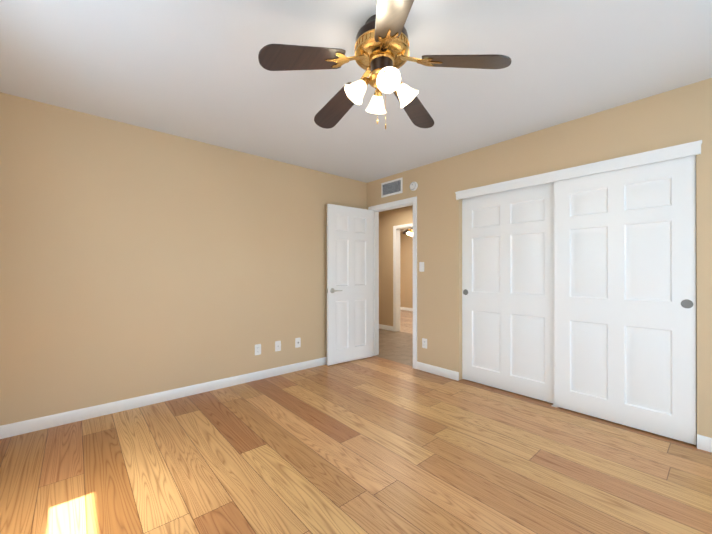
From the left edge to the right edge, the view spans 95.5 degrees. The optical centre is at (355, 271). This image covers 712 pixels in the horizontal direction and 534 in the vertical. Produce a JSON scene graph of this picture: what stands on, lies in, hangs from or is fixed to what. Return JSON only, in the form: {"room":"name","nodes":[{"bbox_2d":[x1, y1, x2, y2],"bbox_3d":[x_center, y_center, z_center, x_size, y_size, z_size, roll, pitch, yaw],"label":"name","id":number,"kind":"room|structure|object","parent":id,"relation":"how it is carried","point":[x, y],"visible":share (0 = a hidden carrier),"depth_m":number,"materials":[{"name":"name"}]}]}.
{"room":"empty bedroom","nodes":[
{"label":"empty bedroom","id":0,"kind":"room"},
{"bbox_2d":[0,92,366,425],"bbox_3d":[-1.310,-0.041,3.399,3.780,2.440,0.120,0,0,-41],"label":"wall","id":1,"kind":"structure","parent":0,"point":[136,261],"depth_m":2.83,"materials":[{"name":"beige paint"}]},
{"bbox_2d":[0,357,326,438],"bbox_3d":[-1.204,1.134,3.389,3.630,0.090,0.030,0,0,-41],"label":"baseboard","id":2,"kind":"structure","parent":1,"relation":"attached to","point":[22,427],"depth_m":2.81,"materials":[{"name":"white wood"}]},
{"bbox_2d":[255,344,260,354],"bbox_3d":[-1.068,0.851,3.522,0.070,0.115,0.009,0,0,-41],"label":"electrical outlet","id":3,"kind":"object","parent":1,"relation":"attached to","point":[257,349],"visible":1,"depth_m":3.52,"materials":[{"name":"white plastic"}]},
{"bbox_2d":[275,341,280,350],"bbox_3d":[-0.884,0.850,3.677,0.070,0.115,0.016,0,0,-41],"label":"electrical outlet","id":4,"kind":"object","parent":1,"relation":"attached to","point":[277,345],"visible":1,"depth_m":3.67,"materials":[{"name":"white plastic"}]},
{"bbox_2d":[295,338,300,347],"bbox_3d":[-0.691,0.848,3.851,0.070,0.115,0.008,0,0,-41],"label":"electrical outlet","id":5,"kind":"object","parent":1,"relation":"attached to","point":[297,342],"visible":1,"depth_m":3.85,"materials":[{"name":"white plastic"}]},
{"bbox_2d":[0,356,711,533],"bbox_3d":[0.460,1.206,2.027,4.650,0.060,4.510,0,0,-41],"label":"floor","id":6,"kind":"structure","parent":0,"point":[374,445],"depth_m":1.95,"materials":[{"name":"brown wood"}]},
{"bbox_2d":[0,0,711,182],"bbox_3d":[0.177,-1.315,1.786,3.900,0.100,4.510,0,0,-41],"label":"ceiling","id":7,"kind":"structure","parent":0,"point":[195,70],"depth_m":2.02,"materials":[{"name":"paint"}]},
{"bbox_2d":[258,0,511,128],"bbox_3d":[0.113,-0.996,1.708,1.171,0.539,1.138,0,0,-41],"label":"fan","id":8,"kind":"object","parent":7,"relation":"hanging from","point":[381,57],"visible":1,"depth_m":1.58,"materials":[{"name":"brown wood"}]},
{"bbox_2d":[376,329,412,365],"bbox_3d":[0.467,1.214,5.569,1.685,0.060,3.777,0,0,-41],"label":"floor","id":9,"kind":"structure","parent":0,"point":[396,346],"depth_m":5.10,"materials":[{"name":"brown wood"}]},
{"bbox_2d":[379,205,412,325],"bbox_3d":[1.103,-0.035,6.126,0.120,2.440,3.777,0,0,-41],"label":"wall","id":10,"kind":"structure","parent":0,"point":[389,220],"depth_m":6.57,"materials":[{"name":"paint"}]},
{"bbox_2d":[379,324,392,330],"bbox_3d":[0.319,1.142,6.922,0.013,0.090,1.302,0,0,-41],"label":"baseboard","id":11,"kind":"structure","parent":10,"relation":"attached to","point":[385,327],"depth_m":6.59,"materials":[{"name":"white wood"}]},
{"bbox_2d":[400,310,412,333],"bbox_3d":[1.608,1.220,7.781,2.940,0.060,4.540,0,0,-41],"label":"floor","id":12,"kind":"structure","parent":0,"point":[406,321],"depth_m":7.68,"materials":[{"name":"brown wood"}]},
{"bbox_2d":[400,231,412,307],"bbox_3d":[2.671,-0.028,8.710,0.120,2.440,4.540,0,0,-41],"label":"wall","id":13,"kind":"structure","parent":0,"point":[406,270],"depth_m":9.91,"materials":[{"name":"paint"}]},
{"bbox_2d":[400,307,412,310],"bbox_3d":[2.620,1.147,8.663,0.013,0.090,4.300,0,0,-41],"label":"baseboard","id":14,"kind":"structure","parent":13,"relation":"attached to","point":[401,308],"depth_m":9.89,"materials":[{"name":"white wood"}]},
{"bbox_2d":[367,78,711,437],"bbox_3d":[0.847,-0.040,3.892,0.120,2.440,6.810,0,0,-41],"label":"wall","id":15,"kind":"structure","parent":0,"point":[678,116],"depth_m":2.87,"materials":[{"name":"beige paint"}]},
{"bbox_2d":[327,204,372,365],"bbox_3d":[-0.050,0.164,4.244,0.734,2.018,0.103,0,0,-37],"label":"bedroom door","id":16,"kind":"structure","parent":15,"relation":"in","point":[349,283],"depth_m":4.23,"materials":[{"name":"white painted wood"},{"name":"satin nickel"}]},
{"bbox_2d":[381,177,402,197],"bbox_3d":[0.465,-1.094,4.234,0.009,0.195,0.370,0,0,-41],"label":"air vent","id":17,"kind":"object","parent":15,"relation":"in","point":[391,187],"visible":1,"depth_m":4.22,"materials":[{"name":"white plastic"}]},
{"bbox_2d":[368,196,416,368],"bbox_3d":[0.509,0.137,4.280,0.154,2.088,0.846,0,0,-41],"label":"door frame","id":18,"kind":"structure","parent":15,"relation":"attached to","point":[377,209],"depth_m":4.15,"materials":[{"name":"white wood"}]},
{"bbox_2d":[410,182,417,190],"bbox_3d":[0.699,-1.042,3.948,0.034,0.114,0.114,0,0,-41],"label":"smoke detector","id":19,"kind":"object","parent":15,"relation":"attached to","point":[413,186],"visible":0.98,"depth_m":3.93,"materials":[{"name":"white plastic"}]},
{"bbox_2d":[419,262,423,271],"bbox_3d":[0.784,-0.055,3.864,0.012,0.115,0.070,0,0,-41],"label":"light switch","id":20,"kind":"object","parent":15,"relation":"attached to","point":[421,266],"visible":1,"depth_m":3.86,"materials":[{"name":"white plastic"}]},
{"bbox_2d":[422,338,426,348],"bbox_3d":[0.813,0.852,3.831,0.009,0.115,0.070,0,0,-41],"label":"electrical outlet","id":21,"kind":"object","parent":15,"relation":"attached to","point":[424,342],"visible":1,"depth_m":3.83,"materials":[{"name":"white plastic"}]},
{"bbox_2d":[416,361,458,380],"bbox_3d":[0.921,1.135,3.702,0.013,0.090,0.564,0,0,-41],"label":"baseboard","id":22,"kind":"structure","parent":15,"relation":"attached to","point":[454,375],"depth_m":3.67,"materials":[{"name":"white wood"}]},
{"bbox_2d":[462,182,553,402],"bbox_3d":[1.479,0.170,3.190,0.037,1.997,0.936,0,0,-41],"label":"closet door","id":23,"kind":"structure","parent":15,"relation":"in","point":[508,290],"depth_m":3.14,"materials":[{"name":"white wood"}]},
{"bbox_2d":[455,140,701,407],"bbox_3d":[1.721,0.158,2.852,0.127,2.040,1.826,0,0,-41],"label":"trim","id":24,"kind":"structure","parent":15,"relation":"attached to","point":[668,153],"depth_m":2.58,"materials":[{"name":"white wood"}]},
{"bbox_2d":[554,155,696,444],"bbox_3d":[2.017,0.168,2.503,0.037,1.997,0.850,0,0,-41],"label":"closet door","id":25,"kind":"structure","parent":15,"relation":"in","point":[625,296],"depth_m":2.44,"materials":[{"name":"white wood"}]},
{"bbox_2d":[697,434,711,452],"bbox_3d":[2.599,1.130,1.776,0.013,0.090,1.001,0,0,-41],"label":"baseboard","id":26,"kind":"structure","parent":15,"relation":"attached to","point":[704,443],"depth_m":2.12,"materials":[{"name":"white wood"}]},
{"bbox_2d":[696,228,696,387],"bbox_3d":[2.344,-0.041,3.315,0.120,2.440,2.092,0,0,-41],"label":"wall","id":27,"kind":"structure","parent":0,"point":[696,307],"depth_m":2.67,"materials":[{"name":"beige paint"}]},
{"bbox_3d":[1.630,-1.300,7.807,2.880,0.100,4.540,0,0,-41],"label":"ceiling","id":28,"kind":"structure","parent":0,"visible":0},
{"bbox_2d":[401,228,412,235],"bbox_3d":[1.411,-0.981,7.734,1.074,0.539,1.080,0,0,-41],"label":"ceiling fan","id":29,"kind":"object","parent":28,"relation":"hanging from","point":[407,232],"visible":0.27,"depth_m":7.83,"materials":[{"name":"white glass"}]}
]}

